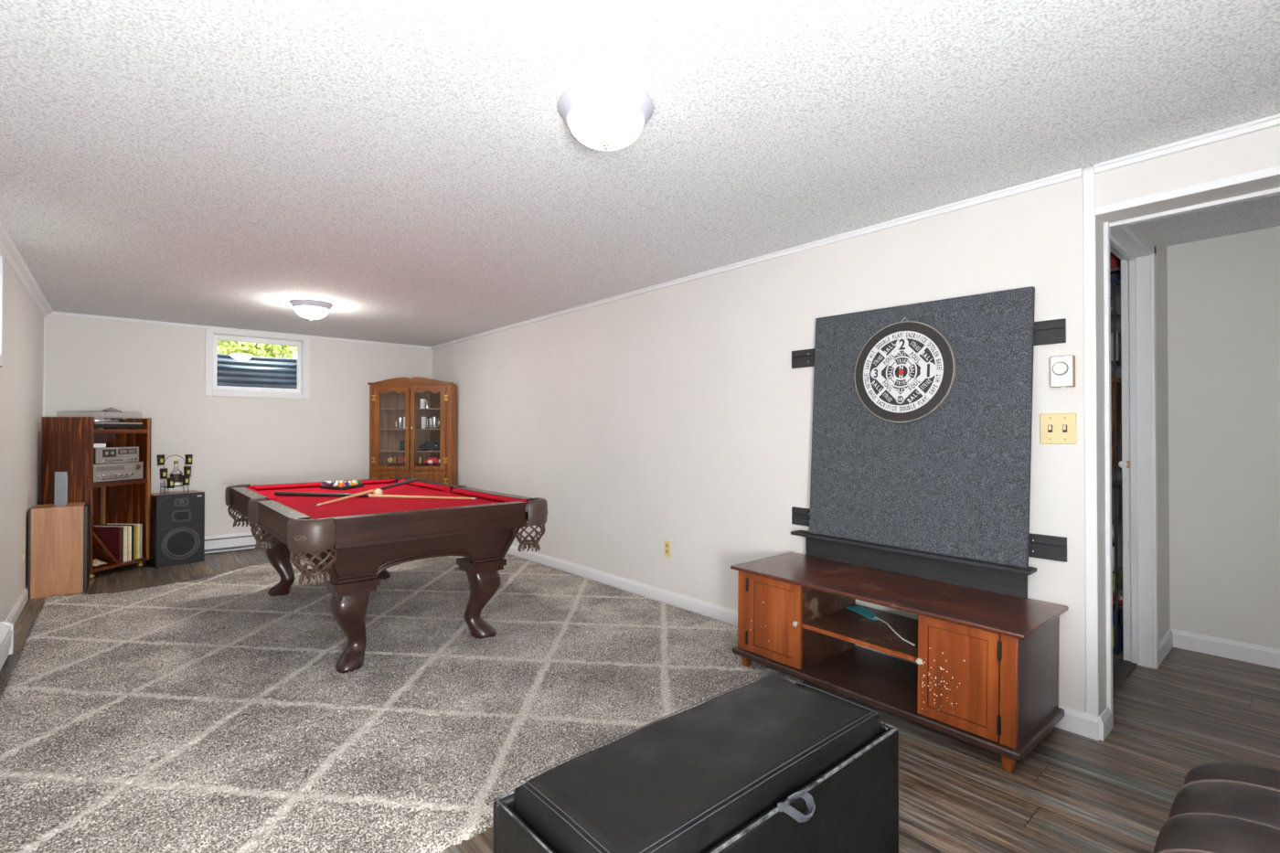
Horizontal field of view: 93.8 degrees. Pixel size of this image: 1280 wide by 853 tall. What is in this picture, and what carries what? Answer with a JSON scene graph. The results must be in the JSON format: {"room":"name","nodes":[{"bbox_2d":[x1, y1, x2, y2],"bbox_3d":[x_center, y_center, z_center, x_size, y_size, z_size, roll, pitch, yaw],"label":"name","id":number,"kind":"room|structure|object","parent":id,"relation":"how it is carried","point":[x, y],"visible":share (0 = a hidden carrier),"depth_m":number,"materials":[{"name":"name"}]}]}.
{"room":"basement game room","nodes":[
{"label":"basement game room","id":0,"kind":"room"},
{"bbox_2d":[0,260,43,621],"bbox_3d":[-1.539,0.087,0.817,0.200,2.300,11.650,0,-1,-41],"label":"wall","id":1,"kind":"structure","parent":0,"point":[22,372],"depth_m":4.02,"materials":[{"name":"beige paint"}]},
{"bbox_2d":[0,247,4,366],"bbox_3d":[-3.335,-0.680,2.913,0.214,0.672,1.164,0,-1,-41],"label":"window","id":2,"kind":"structure","parent":1,"relation":"in","point":[2,254],"depth_m":3.38,"materials":[{"name":"white paint"}]},
{"bbox_2d":[0,621,13,671],"bbox_3d":[-2.868,1.150,2.574,0.068,0.180,1.860,0,-1,-41],"label":"baseboard heater","id":3,"kind":"object","parent":1,"relation":"attached to","point":[6,629],"visible":1,"depth_m":3.17,"materials":[{"name":"white metal"}]},
{"bbox_2d":[5,584,28,624],"bbox_3d":[-1.458,1.195,0.878,0.014,0.085,11.650,0,-1,-41],"label":"baseboard","id":4,"kind":"structure","parent":1,"relation":"attached to","point":[13,616],"depth_m":4.00,"materials":[{"name":"white paint"}]},
{"bbox_2d":[0,220,53,317],"bbox_3d":[-1.442,-1.031,0.910,0.056,0.062,11.650,0,-1,-41],"label":"trim","id":5,"kind":"structure","parent":1,"relation":"attached to","point":[13,258],"depth_m":3.89,"materials":[{"name":"white paint"}]},
{"bbox_2d":[44,314,432,535],"bbox_3d":[-4.031,0.135,6.507,3.870,2.300,0.220,0,-1,-41],"label":"wall","id":6,"kind":"structure","parent":0,"point":[140,370],"depth_m":6.09,"materials":[{"name":"beige paint"}]},
{"bbox_2d":[42,317,45,416],"bbox_3d":[-5.263,0.154,5.288,0.012,2.240,0.014,0,-1,-41],"label":"trim","id":7,"kind":"structure","parent":6,"relation":"attached to","point":[44,386],"depth_m":5.29,"materials":[{"name":"white paint"}]},
{"bbox_2d":[204,531,266,553],"bbox_3d":[-3.848,1.194,6.447,1.620,0.180,0.068,0,-1,-41],"label":"baseboard heater","id":8,"kind":"object","parent":6,"relation":"attached to","point":[234,541],"visible":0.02,"depth_m":6.12,"materials":[{"name":"white metal"}]},
{"bbox_2d":[47,311,431,349],"bbox_3d":[-3.948,-1.001,6.436,3.490,0.030,0.012,0,-1,-41],"label":"trim","id":9,"kind":"structure","parent":6,"relation":"attached to","point":[53,313],"depth_m":5.99,"materials":[{"name":"white paint"}]},
{"bbox_2d":[204,327,309,399],"bbox_3d":[-4.099,-0.655,6.432,0.944,0.698,0.214,0,-1,-41],"label":"window","id":10,"kind":"structure","parent":6,"relation":"in","point":[213,335],"depth_m":6.36,"materials":[{"name":"white paint"}]},
{"bbox_2d":[0,0,1279,346],"bbox_3d":[0.650,-1.172,2.752,6.030,0.250,12.100,0,-1,-41],"label":"ceiling","id":11,"kind":"structure","parent":0,"point":[412,169],"depth_m":2.11,"materials":[{"name":"paint"}]},
{"bbox_2d":[289,299,332,320],"bbox_3d":[-2.745,-0.956,5.005,0.312,0.144,0.312,0,-1,-41],"label":"ceiling light","id":12,"kind":"object","parent":11,"relation":"attached to","point":[311,309],"visible":1,"depth_m":4.92,"materials":[{"name":"white glass"}]},
{"bbox_2d":[558,80,653,150],"bbox_3d":[-0.112,-0.982,1.973,0.312,0.144,0.312,0,-1,-41],"label":"ceiling light","id":13,"kind":"object","parent":11,"relation":"attached to","point":[603,115],"visible":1,"depth_m":1.89,"materials":[{"name":"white glass"}]},
{"bbox_2d":[0,546,1279,852],"bbox_3d":[0.484,1.312,2.588,5.590,0.120,12.100,0,-1,-41],"label":"floor","id":14,"kind":"structure","parent":0,"point":[1072,793],"depth_m":2.25,"materials":[{"name":"plastic"}]},
{"bbox_2d":[28,501,89,599],"bbox_3d":[-4.460,0.938,4.608,0.320,0.662,0.332,0,-1,-41],"label":"loudspeaker","id":15,"kind":"object","parent":14,"relation":"on","point":[58,537],"visible":0.98,"depth_m":4.48,"materials":[{"name":"brown wood"}]},
{"bbox_2d":[54,471,67,506],"bbox_3d":[-4.389,0.475,4.542,0.071,0.262,0.021,0,-1,-29],"label":"speaker","id":16,"kind":"object","parent":15,"relation":"on","point":[60,477],"visible":1,"depth_m":4.53,"materials":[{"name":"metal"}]},
{"bbox_2d":[83,502,89,591],"bbox_3d":[-4.348,0.939,4.705,0.024,0.654,0.324,0,-1,-41],"label":"grille","id":17,"kind":"object","parent":15,"relation":"attached to","point":[86,506],"depth_m":4.59,"materials":[{"name":"fabric"}]},
{"bbox_2d":[41,416,151,579],"bbox_3d":[-4.721,0.599,5.223,0.459,1.350,0.547,0,0,5],"label":"cabinet","id":18,"kind":"object","parent":14,"relation":"on","point":[67,442],"visible":0.65,"depth_m":5.01,"materials":[{"name":"brown wood"}]},
{"bbox_2d":[92,558,106,566],"bbox_3d":[-4.628,1.150,5.076,0.120,0.055,0.140,0,0,5],"label":"crumpled paper","id":19,"kind":"object","parent":18,"relation":"on","point":[96,562],"visible":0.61,"depth_m":5.08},
{"bbox_2d":[92,532,118,564],"bbox_3d":[-4.696,1.031,5.094,0.340,0.314,0.240,0,0,5],"label":"board","id":20,"kind":"object","parent":18,"relation":"on","point":[100,551],"visible":0.44,"depth_m":5.10,"materials":[{"name":"brown wood"}]},
{"bbox_2d":[93,526,120,563],"bbox_3d":[-4.681,1.032,5.225,0.312,0.312,0.013,0,0,5],"label":"record sleeve","id":21,"kind":"object","parent":18,"relation":"in","point":[110,537],"visible":0.49,"depth_m":5.21,"materials":[{"name":"cardboard"}]},
{"bbox_2d":[76,411,142,429],"bbox_3d":[-4.695,-0.053,5.218,0.353,0.154,0.436,0,0,5],"label":"turntable","id":22,"kind":"object","parent":18,"relation":"on","point":[107,423],"visible":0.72,"depth_m":5.18,"materials":[{"name":"silver metal"}]},
{"bbox_2d":[93,525,127,561],"bbox_3d":[-4.675,1.033,5.284,0.312,0.312,0.015,0,0,5],"label":"record sleeve","id":23,"kind":"object","parent":18,"relation":"in","point":[125,527],"visible":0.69,"depth_m":5.27,"materials":[{"name":"cardboard"}]},
{"bbox_2d":[99,524,133,560],"bbox_3d":[-4.670,1.033,5.345,0.312,0.312,0.017,0,0,5],"label":"record sleeve","id":24,"kind":"object","parent":18,"relation":"in","point":[132,526],"visible":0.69,"depth_m":5.33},
{"bbox_2d":[93,461,143,482],"bbox_3d":[-4.673,0.396,5.209,0.346,0.156,0.464,0,0,5],"label":"stereo receiver","id":25,"kind":"object","parent":18,"relation":"on","point":[111,471],"visible":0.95,"depth_m":5.18,"materials":[{"name":"silver metal"}]},
{"bbox_2d":[93,446,138,463],"bbox_3d":[-4.652,0.247,5.214,0.268,0.134,0.390,0,0,5],"label":"deck","id":26,"kind":"object","parent":25,"relation":"on","point":[103,454],"visible":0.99,"depth_m":5.18,"materials":[{"name":"silver metal"}]},
{"bbox_2d":[92,557,147,572],"bbox_3d":[-4.720,1.201,5.218,0.437,0.022,0.509,0,0,5],"label":"shelf","id":27,"kind":"object","parent":18,"relation":"attached to","point":[101,567],"depth_m":5.16,"materials":[{"name":"brown wood"}]},
{"bbox_2d":[93,479,147,487],"bbox_3d":[-4.720,0.491,5.224,0.437,0.035,0.509,0,0,5],"label":"shelf","id":28,"kind":"object","parent":18,"relation":"attached to","point":[131,482],"depth_m":5.23,"materials":[{"name":"brown wood"}]},
{"bbox_2d":[93,428,148,433],"bbox_3d":[-4.720,0.041,5.228,0.437,0.035,0.509,0,0,5],"label":"shelf","id":29,"kind":"object","parent":18,"relation":"attached to","point":[95,431],"depth_m":5.19,"materials":[{"name":"brown wood"}]},
{"bbox_2d":[120,527,123,562],"bbox_3d":[-4.686,1.036,5.255,0.312,0.306,0.017,0,0,5],"label":"record sleeve","id":30,"kind":"object","parent":18,"relation":"in","point":[122,528],"visible":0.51,"depth_m":5.24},
{"bbox_2d":[106,523,139,558],"bbox_3d":[-4.664,1.034,5.405,0.312,0.312,0.013,0,0,5],"label":"record sleeve","id":31,"kind":"object","parent":18,"relation":"in","point":[107,524],"visible":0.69,"depth_m":5.39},
{"bbox_2d":[123,527,125,562],"bbox_3d":[-4.680,1.037,5.270,0.312,0.303,0.013,0,0,5],"label":"record sleeve","id":32,"kind":"object","parent":18,"relation":"in","point":[123,528],"visible":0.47,"depth_m":5.25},
{"bbox_2d":[127,525,129,561],"bbox_3d":[-4.680,1.036,5.316,0.312,0.306,0.013,0,0,5],"label":"record sleeve","id":33,"kind":"object","parent":18,"relation":"in","point":[128,526],"visible":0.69,"depth_m":5.30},
{"bbox_2d":[128,526,131,560],"bbox_3d":[-4.675,1.038,5.329,0.312,0.303,0.015,0,0,5],"label":"record sleeve","id":34,"kind":"object","parent":18,"relation":"in","point":[130,556],"visible":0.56,"depth_m":5.31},
{"bbox_2d":[133,524,136,559],"bbox_3d":[-4.675,1.037,5.375,0.312,0.306,0.015,0,0,5],"label":"record sleeve","id":35,"kind":"object","parent":18,"relation":"in","point":[134,526],"visible":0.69,"depth_m":5.36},
{"bbox_2d":[135,524,138,559],"bbox_3d":[-4.670,1.038,5.390,0.312,0.303,0.017,0,0,5],"label":"record sleeve","id":36,"kind":"object","parent":18,"relation":"in","point":[136,546],"visible":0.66,"depth_m":5.37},
{"bbox_2d":[139,523,142,557],"bbox_3d":[-4.669,1.037,5.436,0.312,0.306,0.017,0,0,5],"label":"record sleeve","id":37,"kind":"object","parent":18,"relation":"in","point":[141,525],"visible":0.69,"depth_m":5.42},
{"bbox_2d":[146,490,204,567],"bbox_3d":[-4.348,0.950,5.613,0.282,0.655,0.372,0,-1,35],"label":"loudspeaker","id":38,"kind":"object","parent":14,"relation":"on","point":[177,518],"visible":0.98,"depth_m":5.51,"materials":[{"name":"black wood"}]},
{"bbox_2d":[156,454,192,493],"bbox_3d":[-4.333,0.443,5.585,0.170,0.357,0.280,0,-1,35],"label":"glass rack","id":39,"kind":"object","parent":38,"relation":"on","point":[175,454],"visible":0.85,"depth_m":5.56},
{"bbox_2d":[156,454,165,467],"bbox_3d":[-4.405,0.315,5.505,0.060,0.110,0.060,0,-1,35],"label":"shot glass","id":40,"kind":"object","parent":39,"relation":"in","point":[160,457],"visible":1,"depth_m":5.49,"materials":[{"name":"black glass"}]},
{"bbox_2d":[159,468,167,480],"bbox_3d":[-4.393,0.442,5.521,0.060,0.110,0.060,0,-1,35],"label":"shot glass","id":41,"kind":"object","parent":39,"relation":"in","point":[163,472],"visible":1,"depth_m":5.50,"materials":[{"name":"black glass"}]},
{"bbox_2d":[166,477,174,490],"bbox_3d":[-4.319,0.526,5.513,0.060,0.110,0.060,0,-1,35],"label":"shot glass","id":42,"kind":"object","parent":39,"relation":"in","point":[170,480],"visible":1,"depth_m":5.49,"materials":[{"name":"black glass"}]},
{"bbox_2d":[170,460,181,486],"bbox_3d":[-4.350,0.440,5.617,0.094,0.234,0.094,0,-1,35],"label":"liquor bottle","id":43,"kind":"object","parent":39,"relation":"in","point":[177,476],"visible":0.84,"depth_m":5.59,"materials":[{"name":"clear glass"}]},
{"bbox_2d":[181,474,190,487],"bbox_3d":[-4.252,0.510,5.608,0.060,0.110,0.060,0,-1,35],"label":"shot glass","id":44,"kind":"object","parent":39,"relation":"in","point":[186,477],"visible":1,"depth_m":5.59,"materials":[{"name":"black glass"}]},
{"bbox_2d":[183,466,191,477],"bbox_3d":[-4.287,0.433,5.672,0.060,0.110,0.060,0,-1,35],"label":"shot glass","id":45,"kind":"object","parent":39,"relation":"in","point":[186,469],"visible":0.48,"depth_m":5.65,"materials":[{"name":"black glass"}]},
{"bbox_2d":[184,454,192,466],"bbox_3d":[-4.280,0.320,5.682,0.060,0.110,0.060,0,-1,35],"label":"shot glass","id":46,"kind":"object","parent":39,"relation":"in","point":[188,457],"visible":1,"depth_m":5.66,"materials":[{"name":"black glass"}]},
{"bbox_2d":[0,553,802,852],"bbox_3d":[-1.714,1.250,3.885,3.346,0.024,4.721,0,-1,-41],"label":"area rug","id":47,"kind":"object","parent":14,"relation":"on","point":[213,714],"visible":0.77,"depth_m":2.69,"materials":[{"name":"carpet"}]},
{"bbox_2d":[224,477,548,672],"bbox_3d":[-1.812,0.841,4.018,1.384,0.813,2.422,0,-1,-41],"label":"pool table","id":48,"kind":"object","parent":47,"relation":"on","point":[352,542],"visible":0.98,"depth_m":3.30,"materials":[{"name":"red fabric"}]},
{"bbox_2d":[245,487,276,500],"bbox_3d":[-2.596,0.464,4.080,0.052,0.035,1.015,0,-1,-41],"label":"cushion","id":49,"kind":"object","parent":48,"relation":"on","point":[252,489],"depth_m":3.97,"materials":[{"name":"red fabric"}]},
{"bbox_2d":[274,500,318,519],"bbox_3d":[-1.867,0.457,3.237,0.052,0.035,1.015,0,-1,-41],"label":"cushion","id":50,"kind":"object","parent":48,"relation":"on","point":[307,516],"depth_m":3.13,"materials":[{"name":"red fabric"}]},
{"bbox_2d":[248,479,395,490],"bbox_3d":[-2.518,0.470,4.837,1.080,0.035,0.052,0,-1,-41],"label":"cushion","id":51,"kind":"object","parent":48,"relation":"on","point":[282,486],"depth_m":4.70,"materials":[{"name":"red fabric"}]},
{"bbox_2d":[320,483,363,490],"bbox_3d":[-2.316,0.471,4.699,0.304,0.024,0.304,0,-1,-41],"label":"ball rack","id":52,"kind":"object","parent":48,"relation":"on","point":[360,485],"visible":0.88,"depth_m":4.62,"materials":[{"name":"plastic"}]},
{"bbox_2d":[315,478,418,506],"bbox_3d":[-1.831,0.438,4.130,0.028,0.080,1.188,0,0,7],"label":"stick","id":53,"kind":"object","parent":48,"relation":"on","point":[413,479],"visible":0.98,"depth_m":4.08,"materials":[{"name":"brown wood"}]},
{"bbox_2d":[274,491,476,499],"bbox_3d":[-1.788,0.466,4.016,1.454,0.029,0.028,0,0,8],"label":"stick","id":54,"kind":"object","parent":48,"relation":"on","point":[291,494],"visible":0.98,"depth_m":4.02,"materials":[{"name":"brown wood"}]},
{"bbox_2d":[397,479,449,491],"bbox_3d":[-1.758,0.470,4.805,0.052,0.035,1.015,0,-1,-41],"label":"cushion","id":55,"kind":"object","parent":48,"relation":"on","point":[432,486],"depth_m":4.66,"materials":[{"name":"red fabric"}]},
{"bbox_2d":[451,488,527,503],"bbox_3d":[-1.029,0.463,3.961,0.052,0.035,1.015,0,-1,-41],"label":"cushion","id":56,"kind":"object","parent":48,"relation":"on","point":[462,492],"depth_m":3.92,"materials":[{"name":"red fabric"}]},
{"bbox_2d":[367,377,456,485],"bbox_3d":[-2.635,0.364,7.184,1.044,1.853,0.607,0,0,4],"label":"display cabinet","id":57,"kind":"object","parent":14,"relation":"on","point":[389,400],"visible":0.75,"depth_m":6.94,"materials":[{"name":"brown wood"}]},
{"bbox_2d":[395,416,403,428],"bbox_3d":[-2.849,-0.041,7.084,0.086,0.135,0.059,0,0,4],"label":"glass mug","id":58,"kind":"object","parent":57,"relation":"on","point":[400,419],"visible":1,"depth_m":7.06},
{"bbox_2d":[399,440,410,450],"bbox_3d":[-2.765,0.226,7.092,0.130,0.115,0.107,0,0,4],"label":"box","id":59,"kind":"object","parent":57,"relation":"on","point":[401,442],"visible":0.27,"depth_m":7.05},
{"bbox_2d":[380,449,439,451],"bbox_3d":[-2.633,0.292,7.215,0.966,0.012,0.499,0,0,4],"label":"shelf","id":60,"kind":"object","parent":57,"relation":"attached to","point":[380,450],"depth_m":6.99,"materials":[{"name":"wood"}]},
{"bbox_2d":[380,408,440,411],"bbox_3d":[-2.633,-0.201,7.219,0.966,0.012,0.499,0,0,4],"label":"shelf","id":61,"kind":"object","parent":57,"relation":"attached to","point":[381,410],"depth_m":7.14,"materials":[{"name":"wood"}]},
{"bbox_2d":[421,416,427,428],"bbox_3d":[-2.538,-0.044,7.061,0.081,0.140,0.055,0,0,4],"label":"glass mug","id":62,"kind":"object","parent":57,"relation":"on","point":[423,419],"visible":1,"depth_m":7.04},
{"bbox_2d":[418,441,440,450],"bbox_3d":[-2.480,0.231,7.082,0.250,0.105,0.106,0,0,4],"label":"model car","id":63,"kind":"object","parent":57,"relation":"on","point":[434,445],"visible":0.97,"depth_m":7.04,"materials":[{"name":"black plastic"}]},
{"bbox_2d":[423,457,438,466],"bbox_3d":[-2.439,0.423,7.010,0.180,0.130,0.080,0,0,4],"label":"toy car","id":64,"kind":"object","parent":57,"relation":"on","point":[434,461],"visible":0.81,"depth_m":6.98,"materials":[{"name":"red plastic"}]},
{"bbox_2d":[431,416,439,428],"bbox_3d":[-2.406,-0.044,7.052,0.097,0.140,0.067,0,0,4],"label":"glass mug","id":65,"kind":"object","parent":57,"relation":"on","point":[433,419],"visible":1,"depth_m":7.03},
{"bbox_2d":[492,672,898,852],"bbox_3d":[0.208,1.010,1.487,1.010,0.465,0.484,0,-1,-41],"label":"storage ottoman","id":66,"kind":"object","parent":14,"relation":"on","point":[772,763],"visible":1,"depth_m":1.38,"materials":[{"name":"black leather"}]},
{"bbox_2d":[730,552,1068,772],"bbox_3d":[1.105,0.984,2.764,0.542,0.555,1.342,0,0,-41],"label":"stand","id":67,"kind":"object","parent":14,"relation":"on","point":[986,675],"visible":1,"depth_m":2.52,"materials":[{"name":"brown wood"}]},
{"bbox_2d":[803,604,917,657],"bbox_3d":[1.122,0.937,2.764,0.478,0.016,0.545,0,0,-41],"label":"shelf","id":68,"kind":"object","parent":67,"relation":"attached to","point":[842,623],"depth_m":2.75,"materials":[{"name":"brown wood"}]},
{"bbox_2d":[846,606,915,646],"bbox_3d":[1.140,0.919,2.795,0.089,0.018,0.537,0,0,-12],"label":"fly swatter","id":69,"kind":"object","parent":67,"relation":"on","point":[867,613],"visible":1,"depth_m":2.94,"materials":[{"name":"teal plastic"}]},
{"bbox_2d":[790,286,1036,598],"bbox_3d":[1.270,0.063,2.942,0.114,1.326,1.167,0,0,-41],"label":"backboard","id":70,"kind":"object","parent":67,"relation":"on","point":[944,496],"visible":1,"depth_m":2.79,"materials":[{"name":"fabric"}]},
{"bbox_2d":[854,317,956,422],"bbox_3d":[1.285,-0.278,2.931,0.046,0.519,0.495,0,-1,-41],"label":"dartboard","id":71,"kind":"object","parent":70,"relation":"attached to","point":[905,371],"visible":1,"depth_m":2.91},
{"bbox_2d":[863,330,943,412],"bbox_3d":[1.274,-0.267,2.922,0.001,0.398,0.398,3,-1,-41],"label":"print","id":72,"kind":"object","parent":71,"relation":"attached to","point":[903,370],"depth_m":2.91},
{"bbox_2d":[1110,274,1122,655],"bbox_3d":[2.607,0.211,3.680,0.480,2.100,0.602,0,-1,-41],"label":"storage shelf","id":73,"kind":"object","parent":14,"relation":"on","point":[1115,292],"visible":0.19,"depth_m":3.30,"materials":[{"name":"metal"}]},
{"bbox_2d":[1109,266,1120,284],"bbox_3d":[2.622,-0.836,3.528,0.328,0.070,0.380,0,-1,-41],"label":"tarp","id":74,"kind":"object","parent":73,"relation":"on","point":[1117,277],"visible":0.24,"depth_m":3.31,"materials":[{"name":"plastic"}]},
{"bbox_2d":[1109,251,1120,276],"bbox_3d":[2.629,-0.941,3.529,0.297,0.138,0.350,0,-1,-41],"label":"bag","id":75,"kind":"object","parent":74,"relation":"on","point":[1114,261],"visible":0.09,"depth_m":3.33,"materials":[{"name":"fabric"}]},
{"bbox_2d":[1110,377,1121,469],"bbox_3d":[2.639,-0.012,3.523,0.346,0.512,0.366,0,-1,-41],"label":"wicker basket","id":76,"kind":"object","parent":73,"relation":"on","point":[1118,380],"visible":0.15,"depth_m":3.33,"materials":[{"name":"wicker"}]},
{"bbox_2d":[1110,330,1121,362],"bbox_3d":[2.638,-0.448,3.532,0.334,0.174,0.350,0,-1,-41],"label":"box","id":77,"kind":"object","parent":73,"relation":"on","point":[1118,335],"visible":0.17,"depth_m":3.32,"materials":[{"name":"black"}]},
{"bbox_2d":[1111,522,1122,592],"bbox_3d":[2.631,0.738,3.523,0.349,0.372,0.346,0,-1,-41],"label":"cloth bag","id":78,"kind":"object","parent":73,"relation":"hanging from","point":[1120,525],"visible":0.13,"depth_m":3.33,"materials":[{"name":"fabric"}]},
{"bbox_2d":[1111,480,1122,521],"bbox_3d":[2.643,0.421,3.530,0.330,0.205,0.360,0,-1,-41],"label":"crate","id":79,"kind":"object","parent":73,"relation":"on","point":[1119,482],"visible":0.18,"depth_m":3.31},
{"bbox_2d":[1112,609,1123,654],"bbox_3d":[2.640,1.140,3.527,0.320,0.235,0.360,0,-1,-41],"label":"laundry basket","id":80,"kind":"object","parent":14,"relation":"on","point":[1120,613],"visible":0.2,"depth_m":3.32,"materials":[{"name":"blue plastic"}]},
{"bbox_2d":[1112,592,1122,611],"bbox_3d":[2.643,0.995,3.525,0.320,0.054,0.350,0,-1,-41],"label":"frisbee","id":81,"kind":"object","parent":80,"relation":"on","point":[1120,598],"visible":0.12,"depth_m":3.37,"materials":[{"name":"red plastic"}]},
{"bbox_2d":[1152,762,1279,852],"bbox_3d":[1.149,0.945,0.727,0.840,0.582,0.819,0,-1,-41],"label":"lounge chair","id":82,"kind":"object","parent":14,"relation":"on","point":[1219,807],"visible":1,"depth_m":1.05,"materials":[{"name":"brown leather"}]},
{"bbox_2d":[432,125,1279,715],"bbox_3d":[0.297,0.116,4.320,0.180,2.300,8.750,0,-1,-41],"label":"wall","id":83,"kind":"structure","parent":0,"point":[680,414],"depth_m":3.78,"materials":[{"name":"beige paint"}]},
{"bbox_2d":[663,539,671,557],"bbox_3d":[0.195,0.874,4.287,0.010,0.116,0.072,0,-1,-41],"label":"wall outlet","id":84,"kind":"object","parent":83,"relation":"attached to","point":[666,543],"visible":1,"depth_m":4.28,"materials":[{"name":"beige plastic"}]},
{"bbox_2d":[430,168,1082,349],"bbox_3d":[-0.422,-1.012,5.003,0.028,0.032,6.790,0,-1,-41],"label":"trim","id":85,"kind":"structure","parent":83,"relation":"attached to","point":[1074,174],"depth_m":3.27,"materials":[{"name":"white paint"}]},
{"bbox_2d":[507,544,1098,740],"bbox_3d":[-0.405,1.226,4.972,0.014,0.092,6.832,0,-1,-41],"label":"baseboard","id":86,"kind":"structure","parent":83,"relation":"attached to","point":[1076,721],"depth_m":4.21,"materials":[{"name":"white paint"}]},
{"bbox_2d":[791,318,1066,368],"bbox_3d":[1.323,-0.393,2.984,0.020,0.100,1.336,0,-1,-41],"label":"wall slat","id":87,"kind":"object","parent":83,"relation":"attached to","point":[1049,332],"visible":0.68,"depth_m":2.54,"materials":[{"name":"wood"}]},
{"bbox_2d":[791,506,1066,562],"bbox_3d":[1.323,0.513,2.976,0.020,0.100,1.336,0,-1,-41],"label":"wall slat","id":88,"kind":"object","parent":83,"relation":"attached to","point":[1053,548],"visible":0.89,"depth_m":2.53,"materials":[{"name":"black metal"}]},
{"bbox_2d":[1039,413,1077,444],"bbox_3d":[1.742,0.009,2.499,0.016,0.128,0.130,0,-1,-41],"label":"light switch","id":89,"kind":"object","parent":83,"relation":"attached to","point":[1054,428],"visible":1,"depth_m":2.50,"materials":[{"name":"beige plastic"}]},
{"bbox_2d":[1050,354,1075,388],"bbox_3d":[1.744,-0.224,2.474,0.048,0.134,0.080,0,-1,-41],"label":"thermostat","id":90,"kind":"object","parent":83,"relation":"attached to","point":[1062,368],"visible":1,"depth_m":2.46,"materials":[{"name":"white plastic"}]},
{"bbox_2d":[1082,169,1098,716],"bbox_3d":[1.819,0.106,2.417,0.007,2.288,0.040,0,-1,-41],"label":"trim","id":91,"kind":"structure","parent":83,"relation":"attached to","point":[1088,176],"depth_m":2.41,"materials":[{"name":"white paint"}]},
{"bbox_2d":[1098,706,1111,740],"bbox_3d":[1.890,1.204,2.430,0.139,0.092,0.014,0,-1,-41],"label":"baseboard","id":92,"kind":"structure","parent":83,"relation":"attached to","point":[1105,718],"depth_m":2.40,"materials":[{"name":"white paint"}]},
{"bbox_2d":[1093,113,1279,173],"bbox_3d":[2.451,-1.039,1.679,0.026,0.034,1.922,0,-1,-41],"label":"trim","id":93,"kind":"structure","parent":83,"relation":"attached to","point":[1272,121],"depth_m":2.18,"materials":[{"name":"white paint"}]},
{"bbox_2d":[1095,164,1279,228],"bbox_3d":[2.530,-0.863,1.745,0.191,0.048,1.920,0,-1,-41],"label":"trim","id":94,"kind":"structure","parent":83,"relation":"attached to","point":[1271,171],"depth_m":2.24,"materials":[{"name":"white paint"}]},
{"bbox_2d":[1110,298,1122,596],"bbox_3d":[2.158,0.113,3.880,2.060,2.300,1.550,0,-1,-41],"label":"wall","id":95,"kind":"structure","parent":0,"point":[1118,300],"depth_m":4.06,"materials":[{"name":"paint"}]},
{"bbox_2d":[1112,658,1137,693],"bbox_3d":[2.262,1.248,2.893,0.900,0.012,0.075,0,-1,-41],"label":"floor","id":96,"kind":"structure","parent":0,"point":[1122,669],"depth_m":3.04,"materials":[{"name":"wood"}]},
{"bbox_2d":[1133,222,1150,240],"bbox_3d":[2.280,-0.981,2.884,0.930,0.130,0.130,0,-1,-41],"label":"wall","id":97,"kind":"structure","parent":0,"point":[1144,228],"depth_m":3.04,"materials":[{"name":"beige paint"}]},
{"bbox_2d":[1150,227,1170,640],"bbox_3d":[2.866,0.108,3.373,0.610,2.300,0.118,0,-1,-41],"label":"wall","id":98,"kind":"structure","parent":0,"point":[1161,247],"depth_m":3.34,"materials":[{"name":"beige paint"}]},
{"bbox_2d":[1103,221,1159,728],"bbox_3d":[2.284,0.148,2.868,1.039,2.212,0.151,0,-1,-41],"label":"door frame","id":99,"kind":"structure","parent":98,"relation":"in","point":[1136,253],"depth_m":3.13,"materials":[{"name":"white paint"}]},
{"bbox_2d":[1159,629,1173,664],"bbox_3d":[2.887,1.209,3.295,0.430,0.098,0.014,0,-1,-41],"label":"baseboard","id":100,"kind":"structure","parent":98,"relation":"attached to","point":[1166,644],"depth_m":3.29,"materials":[{"name":"white paint"}]},
{"bbox_2d":[1167,226,1279,649],"bbox_3d":[4.666,0.094,1.666,0.120,2.300,4.820,0,-1,-41],"label":"wall","id":101,"kind":"structure","parent":0,"point":[1223,293],"depth_m":3.27,"materials":[{"name":"beige paint"}]},
{"bbox_2d":[1171,629,1279,668],"bbox_3d":[4.615,1.195,1.613,0.014,0.098,4.820,0,-1,-41],"label":"baseboard","id":102,"kind":"structure","parent":101,"relation":"attached to","point":[1250,653],"depth_m":3.25,"materials":[{"name":"white paint"}]},
{"label":"outside","id":103,"kind":"structure","parent":0,"visible":0},
{"bbox_3d":[-6.754,-0.318,9.808,6.600,0.860,8.330,0,-1,-41],"label":"ground","id":104,"kind":"structure","parent":103,"visible":0},
{"bbox_2d":[217,340,297,358],"bbox_3d":[-5.791,-1.809,9.004,1.557,2.127,0.977,0,-1,-41],"label":"leafy shrub","id":105,"kind":"object","parent":104,"relation":"on","point":[227,347],"visible":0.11,"depth_m":8.82,"materials":[{"name":"green plant"}]},
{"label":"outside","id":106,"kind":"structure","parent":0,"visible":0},
{"bbox_3d":[-4.373,0.027,6.774,1.840,0.160,0.630,0,-1,-41],"label":"well","id":107,"kind":"object","parent":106,"visible":0},
{"bbox_2d":[216,353,297,388],"bbox_3d":[-4.354,-0.414,6.756,1.664,0.801,0.512,0,-1,-41],"label":"window well","id":108,"kind":"object","parent":107,"relation":"on","point":[233,370],"visible":0.16,"depth_m":6.97,"materials":[{"name":"metal"}]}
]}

